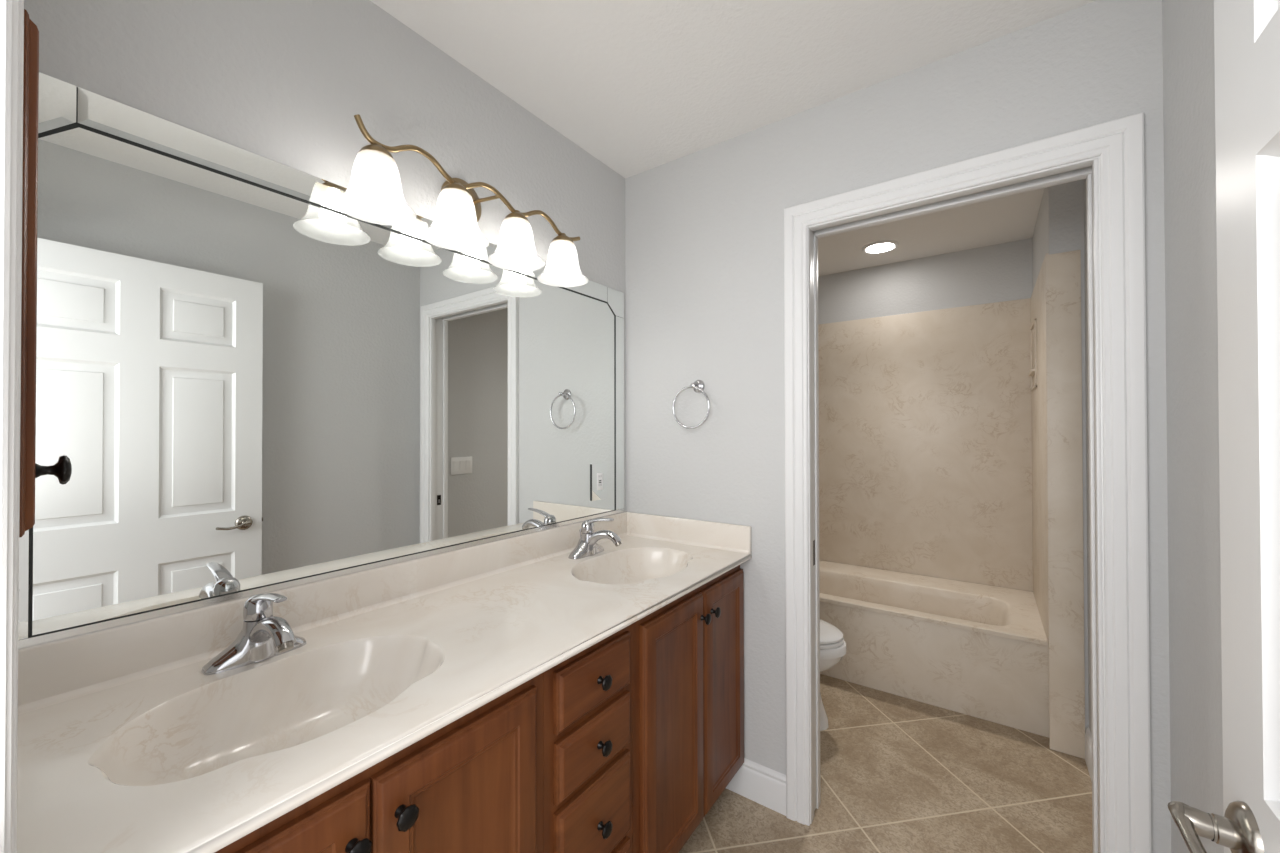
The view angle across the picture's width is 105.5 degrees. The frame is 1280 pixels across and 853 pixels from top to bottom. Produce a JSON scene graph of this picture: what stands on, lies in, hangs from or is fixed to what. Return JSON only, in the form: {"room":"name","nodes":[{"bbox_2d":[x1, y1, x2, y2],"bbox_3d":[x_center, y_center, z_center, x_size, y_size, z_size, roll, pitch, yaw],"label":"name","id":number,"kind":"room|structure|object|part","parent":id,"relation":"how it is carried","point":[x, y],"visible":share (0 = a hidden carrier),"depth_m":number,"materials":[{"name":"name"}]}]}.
{"room":"bathroom","nodes":[
{"label":"bathroom","id":0,"kind":"room"},
{"bbox_2d":[24,0,625,510],"bbox_3d":[-0.632,0.132,1.427,0.120,2.450,1.800,0,-1,35],"label":"wall","id":1,"kind":"structure","parent":0,"point":[285,82],"depth_m":1.19,"materials":[{"name":"grey paint"}]},
{"bbox_2d":[19,9,71,536],"bbox_3d":[-0.816,-0.162,0.639,0.407,0.561,0.066,0,-1,35],"label":"medicine cabinet","id":2,"kind":"object","parent":1,"relation":"attached to","point":[29,470],"visible":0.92,"depth_m":0.52,"materials":[{"name":"brown wood"}]},
{"bbox_3d":[-0.820,-0.162,0.633,0.407,0.561,0.021,0,-1,35],"label":"door","id":3,"kind":"part","parent":2,"relation":"part of","materials":[{"name":"brown wood"}]},
{"bbox_3d":[-0.678,0.051,0.561,0.034,0.034,0.029,0,-1,35],"label":"knob","id":4,"kind":"part","parent":2,"relation":"part of","materials":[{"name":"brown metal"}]},
{"bbox_2d":[18,72,624,648],"bbox_3d":[-0.552,-0.110,1.432,0.008,0.948,1.661,0,-1,35],"label":"wall mirror","id":5,"kind":"object","parent":1,"relation":"attached to","point":[249,384],"visible":0.77,"depth_m":1.05,"materials":[{"name":"grey mirror"}]},
{"bbox_2d":[591,463,606,500],"bbox_3d":[-0.165,0.222,1.965,0.007,0.148,0.096,0,-1,35],"label":"wall outlet","id":6,"kind":"object","parent":5,"relation":"attached to","point":[598,470],"visible":1,"depth_m":1.96,"materials":[{"name":"white plastic"}]},
{"bbox_2d":[597,473,602,489],"bbox_3d":[-0.162,0.222,1.965,0.002,0.068,0.033,0,-1,35],"label":"receptacle","id":7,"kind":"object","parent":6,"relation":"attached to","point":[599,475],"depth_m":1.96,"materials":[{"name":"white plastic"}]},
{"bbox_2d":[18,511,626,714],"bbox_3d":[-0.536,0.413,1.427,0.031,0.098,1.683,0,-1,35],"label":"backsplash","id":8,"kind":"structure","parent":1,"relation":"attached to","point":[54,672],"depth_m":1.00,"materials":[{"name":"beige stone"}]},
{"bbox_2d":[334,114,587,286],"bbox_3d":[-0.454,-0.620,1.405,0.204,0.244,0.788,0,-1,35],"label":"vanity light","id":9,"kind":"object","parent":1,"relation":"attached to","point":[374,194],"visible":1,"depth_m":1.29,"materials":[{"name":"white glass"}]},
{"bbox_3d":[-0.619,-0.576,1.144,0.171,0.136,0.171,0,-1,35],"label":"lamp shade","id":10,"kind":"part","parent":9,"relation":"part of","materials":[{"name":"white glass"}]},
{"bbox_3d":[-0.619,-0.571,1.144,0.060,0.103,0.060,0,-1,35],"label":"light bulb","id":11,"kind":"part","parent":9,"relation":"part of","materials":[{"name":"white glass"}]},
{"bbox_3d":[-0.497,-0.573,1.315,0.171,0.136,0.171,0,-1,35],"label":"lamp shade","id":12,"kind":"part","parent":9,"relation":"part of","materials":[{"name":"white glass"}]},
{"bbox_3d":[-0.497,-0.568,1.315,0.060,0.103,0.060,0,-1,35],"label":"light bulb","id":13,"kind":"part","parent":9,"relation":"part of","materials":[{"name":"white glass"}]},
{"bbox_3d":[-0.526,-0.673,1.456,0.028,0.136,0.136,0,-1,35],"label":"plate","id":14,"kind":"part","parent":9,"relation":"part of","materials":[{"name":"gold metal"}]},
{"bbox_3d":[-0.431,-0.673,1.409,0.014,0.071,0.751,0,-1,35],"label":"arm","id":15,"kind":"part","parent":9,"relation":"part of","materials":[{"name":"gold metal"}]},
{"bbox_3d":[-0.376,-0.570,1.484,0.171,0.136,0.171,0,-1,35],"label":"lamp shade","id":16,"kind":"part","parent":9,"relation":"part of","materials":[{"name":"white glass"}]},
{"bbox_3d":[-0.376,-0.565,1.484,0.060,0.103,0.060,0,-1,35],"label":"light bulb","id":17,"kind":"part","parent":9,"relation":"part of","materials":[{"name":"white glass"}]},
{"bbox_3d":[-0.261,-0.564,1.647,0.171,0.136,0.171,0,-1,35],"label":"lamp shade","id":18,"kind":"part","parent":9,"relation":"part of","materials":[{"name":"white glass"}]},
{"bbox_3d":[-0.261,-0.560,1.647,0.060,0.103,0.060,0,-1,35],"label":"light bulb","id":19,"kind":"part","parent":9,"relation":"part of","materials":[{"name":"white glass"}]},
{"bbox_2d":[370,0,1096,177],"bbox_3d":[0.092,-1.124,0.933,1.950,0.050,1.820,0,-1,35],"label":"ceiling","id":20,"kind":"structure","parent":0,"point":[639,86],"depth_m":1.42,"materials":[{"name":"white paint"}]},
{"bbox_2d":[679,674,1092,852],"bbox_3d":[0.306,1.377,1.120,2.050,0.050,5.200,0,-1,35],"label":"floor","id":21,"kind":"structure","parent":0,"point":[899,774],"depth_m":1.79,"materials":[{"name":"tile"}]},
{"bbox_2d":[215,673,542,852],"bbox_3d":[-0.596,0.919,0.859,0.579,0.866,0.691,0,-1,35],"label":"vanity cabinet","id":22,"kind":"object","parent":21,"relation":"on","point":[474,784],"visible":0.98,"depth_m":0.81,"materials":[{"name":"brown wood"}]},
{"bbox_3d":[-0.486,0.875,0.581,0.019,0.713,0.314,0,-1,35],"label":"door","id":23,"kind":"part","parent":22,"relation":"part of","materials":[{"name":"brown wood"}]},
{"bbox_3d":[-0.393,0.588,0.674,0.029,0.034,0.034,0,-1,35],"label":"knob","id":24,"kind":"part","parent":22,"relation":"part of","materials":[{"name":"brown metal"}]},
{"bbox_3d":[-0.353,0.584,0.731,0.029,0.034,0.034,0,-1,35],"label":"knob","id":25,"kind":"part","parent":22,"relation":"part of","materials":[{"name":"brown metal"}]},
{"bbox_3d":[-0.300,0.877,0.843,0.019,0.713,0.318,0,-1,35],"label":"door","id":26,"kind":"part","parent":22,"relation":"part of","materials":[{"name":"brown wood"}]},
{"bbox_2d":[543,624,631,852],"bbox_3d":[-0.306,0.922,1.268,0.579,0.866,0.309,0,-1,35],"label":"base cabinet","id":27,"kind":"object","parent":21,"relation":"on","point":[587,696],"visible":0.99,"depth_m":1.09,"materials":[{"name":"brown wood"}]},
{"bbox_3d":[-0.115,0.808,1.137,0.017,0.024,0.233,0,-1,35],"label":"drawer rail","id":28,"kind":"part","parent":27,"relation":"part of","materials":[{"name":"brown wood"}]},
{"bbox_3d":[-0.116,0.658,1.138,0.017,0.024,0.233,0,-1,35],"label":"drawer rail","id":29,"kind":"part","parent":27,"relation":"part of","materials":[{"name":"brown wood"}]},
{"bbox_3d":[-0.100,0.917,1.123,0.019,0.200,0.257,0,-1,35],"label":"drawer","id":30,"kind":"part","parent":27,"relation":"part of","materials":[{"name":"brown wood"}]},
{"bbox_3d":[-0.100,0.733,1.125,0.019,0.128,0.257,0,-1,35],"label":"drawer","id":31,"kind":"part","parent":27,"relation":"part of","materials":[{"name":"brown wood"}]},
{"bbox_3d":[-0.101,0.584,1.126,0.019,0.130,0.257,0,-1,35],"label":"drawer","id":32,"kind":"part","parent":27,"relation":"part of","materials":[{"name":"brown wood"}]},
{"bbox_3d":[-0.081,0.733,1.111,0.029,0.034,0.034,0,-1,35],"label":"knob","id":33,"kind":"part","parent":27,"relation":"part of","materials":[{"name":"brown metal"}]},
{"bbox_3d":[-0.082,0.584,1.113,0.029,0.034,0.034,0,-1,35],"label":"knob","id":34,"kind":"part","parent":27,"relation":"part of","materials":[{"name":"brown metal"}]},
{"bbox_3d":[-0.081,0.917,1.110,0.029,0.034,0.034,0,-1,35],"label":"knob","id":35,"kind":"part","parent":27,"relation":"part of","materials":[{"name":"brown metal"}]},
{"bbox_3d":[-0.115,1.028,1.135,0.017,0.024,0.233,0,-1,35],"label":"drawer rail","id":36,"kind":"part","parent":27,"relation":"part of","materials":[{"name":"brown wood"}]},
{"bbox_3d":[-0.100,1.137,1.122,0.019,0.197,0.257,0,-1,35],"label":"drawer","id":37,"kind":"part","parent":27,"relation":"part of","materials":[{"name":"brown wood"}]},
{"bbox_2d":[632,565,743,852],"bbox_3d":[-0.020,0.924,1.670,0.579,0.866,0.677,0,-1,35],"label":"vanity cabinet","id":38,"kind":"object","parent":21,"relation":"on","point":[688,653],"visible":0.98,"depth_m":1.46,"materials":[{"name":"brown wood"}]},
{"bbox_2d":[17,511,751,852],"bbox_3d":[-0.313,0.477,1.268,0.579,0.228,1.683,0,-1,35],"label":"countertop","id":39,"kind":"structure","parent":38,"relation":"on","point":[125,745],"depth_m":0.90,"materials":[{"name":"beige stone"}]},
{"bbox_2d":[201,593,305,674],"bbox_3d":[-0.712,0.387,0.934,0.192,0.141,0.165,0,-1,35],"label":"faucet","id":40,"kind":"object","parent":39,"relation":"on","point":[263,636],"visible":1,"depth_m":0.93,"materials":[{"name":"silver metal"}]},
{"bbox_3d":[-0.758,0.356,0.966,0.048,0.044,0.047,0,-1,35],"label":"handle","id":41,"kind":"part","parent":40,"relation":"part of","materials":[{"name":"silver metal"}]},
{"bbox_3d":[-0.717,0.338,0.937,0.134,0.043,0.033,0,-1,35],"label":"lever","id":42,"kind":"part","parent":40,"relation":"part of","materials":[{"name":"silver metal"}]},
{"bbox_3d":[-0.699,0.395,0.924,0.154,0.069,0.041,0,-1,35],"label":"spout","id":43,"kind":"part","parent":40,"relation":"part of","materials":[{"name":"silver metal"}]},
{"bbox_2d":[87,635,444,785],"bbox_3d":[-0.582,0.522,0.840,0.334,0.131,0.489,0,-1,35],"label":"basin","id":44,"kind":"object","parent":39,"relation":"in","point":[224,730],"depth_m":0.88,"materials":[{"name":"white ceramic"}]},
{"bbox_2d":[568,518,621,558],"bbox_3d":[-0.144,0.393,1.734,0.192,0.141,0.165,0,-1,35],"label":"faucet","id":45,"kind":"object","parent":39,"relation":"on","point":[587,546],"visible":1,"depth_m":1.73,"materials":[{"name":"silver metal"}]},
{"bbox_3d":[-0.189,0.362,1.767,0.048,0.044,0.047,0,-1,35],"label":"handle","id":46,"kind":"part","parent":45,"relation":"part of","materials":[{"name":"silver metal"}]},
{"bbox_3d":[-0.148,0.344,1.738,0.134,0.043,0.033,0,-1,35],"label":"lever","id":47,"kind":"part","parent":45,"relation":"part of","materials":[{"name":"silver metal"}]},
{"bbox_3d":[-0.130,0.400,1.725,0.154,0.069,0.041,0,-1,35],"label":"spout","id":48,"kind":"part","parent":45,"relation":"part of","materials":[{"name":"silver metal"}]},
{"bbox_2d":[571,547,692,584],"bbox_3d":[-0.013,0.528,1.641,0.334,0.131,0.489,0,-1,35],"label":"basin","id":49,"kind":"object","parent":39,"relation":"in","point":[621,565],"depth_m":1.80,"materials":[{"name":"white ceramic"}]},
{"bbox_3d":[0.102,0.881,1.408,0.019,0.713,0.330,0,-1,35],"label":"door","id":50,"kind":"part","parent":38,"relation":"part of","materials":[{"name":"brown wood"}]},
{"bbox_3d":[0.205,0.599,1.516,0.029,0.034,0.034,0,-1,35],"label":"knob","id":51,"kind":"part","parent":38,"relation":"part of","materials":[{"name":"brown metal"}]},
{"bbox_3d":[0.244,0.599,1.571,0.029,0.034,0.034,0,-1,35],"label":"knob","id":52,"kind":"part","parent":38,"relation":"part of","materials":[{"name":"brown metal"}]},
{"bbox_3d":[0.290,0.882,1.673,0.019,0.713,0.310,0,-1,35],"label":"door","id":53,"kind":"part","parent":38,"relation":"part of","materials":[{"name":"brown wood"}]},
{"bbox_2d":[820,619,845,730],"bbox_3d":[0.606,0.983,2.375,0.754,0.758,0.436,0,-1,35],"label":"toilet","id":54,"kind":"object","parent":21,"relation":"on","point":[832,643],"visible":0.11,"depth_m":2.14,"materials":[{"name":"white ceramic"}]},
{"bbox_3d":[0.679,0.940,2.324,0.549,0.023,0.358,0,-1,35],"label":"lid","id":55,"kind":"part","parent":54,"relation":"part of","materials":[{"name":"white ceramic"}]},
{"bbox_3d":[0.678,0.962,2.324,0.557,0.017,0.362,0,-1,35],"label":"seat","id":56,"kind":"part","parent":54,"relation":"part of","materials":[{"name":"white ceramic"}]},
{"bbox_2d":[819,560,1048,737],"bbox_3d":[1.393,1.153,2.870,1.514,0.425,0.786,0,-1,35],"label":"bathtub","id":57,"kind":"object","parent":21,"relation":"on","point":[981,651],"visible":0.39,"depth_m":2.43,"materials":[{"name":"beige stone"}]},
{"bbox_2d":[625,0,1170,852],"bbox_3d":[0.639,0.112,1.698,1.880,2.490,0.115,0,-1,35],"label":"wall","id":58,"kind":"structure","parent":0,"point":[704,228],"depth_m":1.74,"materials":[{"name":"grey paint"}]},
{"bbox_2d":[672,380,709,428],"bbox_3d":[0.207,-0.087,1.903,0.166,0.193,0.054,0,-1,35],"label":"towel ring","id":59,"kind":"object","parent":58,"relation":"attached to","point":[698,386],"visible":1,"depth_m":1.90,"materials":[{"name":"silver metal"}]},
{"bbox_2d":[726,758,785,815],"bbox_3d":[0.389,1.292,1.789,0.312,0.132,0.014,0,-1,35],"label":"baseboard","id":60,"kind":"structure","parent":58,"relation":"attached to","point":[765,786],"depth_m":1.75,"materials":[{"name":"white wood"}]},
{"bbox_2d":[812,231,815,810],"bbox_3d":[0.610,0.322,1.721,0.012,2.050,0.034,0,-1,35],"label":"door","id":61,"kind":"structure","parent":58,"relation":"in","point":[813,401],"depth_m":1.72,"materials":[{"name":"white wood"}]},
{"bbox_3d":[0.614,0.445,1.717,0.002,0.087,0.022,0,-1,35],"label":"edge pull","id":62,"kind":"part","parent":61,"relation":"part of","materials":[{"name":"silver metal"}]},
{"bbox_2d":[784,112,1150,852],"bbox_3d":[0.914,0.294,1.502,0.893,2.122,0.155,0,-1,35],"label":"door frame","id":63,"kind":"structure","parent":58,"relation":"attached to","point":[1109,155],"depth_m":1.25,"materials":[{"name":"white wood"}]},
{"bbox_3d":[0.953,0.294,1.557,0.893,2.122,0.020,0,-1,35],"label":"casing","id":64,"kind":"part","parent":63,"relation":"part of","materials":[{"name":"white wood"}]},
{"bbox_2d":[818,238,1032,323],"bbox_3d":[1.730,0.147,3.208,1.930,2.440,0.120,0,-1,35],"label":"wall","id":65,"kind":"structure","parent":0,"point":[1001,272],"depth_m":3.07,"materials":[{"name":"grey paint"}]},
{"bbox_2d":[818,250,1084,758],"bbox_3d":[1.411,0.317,2.818,1.615,2.095,0.881,0,-1,35],"label":"tub surround","id":66,"kind":"object","parent":65,"relation":"attached to","point":[950,439],"visible":0.84,"depth_m":2.92,"materials":[{"name":"beige stone"}]},
{"bbox_3d":[1.622,0.112,3.204,1.515,1.680,0.010,0,-1,35],"label":"panel","id":67,"kind":"part","parent":66,"relation":"part of","materials":[{"name":"beige stone"}]},
{"bbox_2d":[1028,369,1034,375],"bbox_3d":[2.082,-0.286,2.581,0.020,0.015,0.270,0,-1,35],"label":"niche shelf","id":68,"kind":"object","parent":66,"relation":"attached to","point":[1032,372],"depth_m":2.56,"materials":[{"name":"beige stone"}]},
{"bbox_3d":[1.983,0.105,2.413,0.010,1.680,0.861,0,-1,35],"label":"panel","id":69,"kind":"part","parent":66,"relation":"part of","materials":[{"name":"beige stone"}]},
{"bbox_3d":[1.771,0.315,2.029,0.112,2.085,0.011,0,-1,35],"label":"return panel","id":70,"kind":"part","parent":66,"relation":"part of","materials":[{"name":"beige stone"}]},
{"bbox_2d":[818,188,1043,275],"bbox_3d":[1.205,-1.103,2.498,1.950,0.050,1.940,0,-1,35],"label":"ceiling","id":71,"kind":"structure","parent":0,"point":[1010,218],"depth_m":2.73,"materials":[{"name":"white paint"}]},
{"bbox_2d":[862,240,898,253],"bbox_3d":[1.436,-1.069,2.910,0.200,0.012,0.200,0,-1,35],"label":"recessed light","id":72,"kind":"object","parent":71,"relation":"in","point":[878,247],"visible":1,"depth_m":2.89,"materials":[{"name":"white glass"}]},
{"bbox_2d":[1032,179,1088,731],"bbox_3d":[2.037,0.140,2.383,0.111,2.440,0.870,0,-1,35],"label":"wall","id":73,"kind":"structure","parent":0,"point":[1059,227],"depth_m":2.03,"materials":[{"name":"grey paint"}]},
{"bbox_2d":[1083,0,1223,852],"bbox_3d":[1.373,0.126,1.229,0.142,2.450,3.800,0,-1,35],"label":"wall","id":74,"kind":"structure","parent":0,"point":[1191,310],"depth_m":1.03,"materials":[{"name":"grey paint"}]},
{"bbox_2d":[1085,726,1091,780],"bbox_3d":[1.573,1.288,1.634,0.014,0.132,0.875,0,-1,35],"label":"baseboard","id":75,"kind":"structure","parent":74,"relation":"attached to","point":[1088,737],"depth_m":1.92,"materials":[{"name":"white wood"}]},
{"bbox_3d":[-0.403,0.121,0.231,1.880,2.450,0.115,0,-1,35],"label":"wall","id":76,"kind":"structure","parent":0,"visible":0},
{"bbox_2d":[0,0,23,852],"bbox_3d":[-0.169,0.276,0.075,1.043,2.136,0.135,0,-1,35],"label":"door frame","id":77,"kind":"structure","parent":76,"relation":"attached to","point":[11,11],"depth_m":0.39,"materials":[{"name":"white wood"}]},
{"bbox_2d":[1168,0,1279,852],"bbox_3d":[0.441,0.318,0.212,0.147,2.028,0.831,0,-1,35],"label":"door","id":78,"kind":"structure","parent":76,"relation":"in","point":[1246,32],"depth_m":0.49,"materials":[{"name":"white paint"}]},
{"bbox_3d":[0.562,0.424,0.480,0.033,0.031,0.123,0,-1,35],"label":"lever","id":79,"kind":"part","parent":78,"relation":"part of","materials":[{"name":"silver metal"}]},
{"bbox_3d":[0.611,0.422,0.504,0.027,0.066,0.066,0,-1,35],"label":"handle","id":80,"kind":"part","parent":78,"relation":"part of","materials":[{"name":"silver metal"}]}
]}

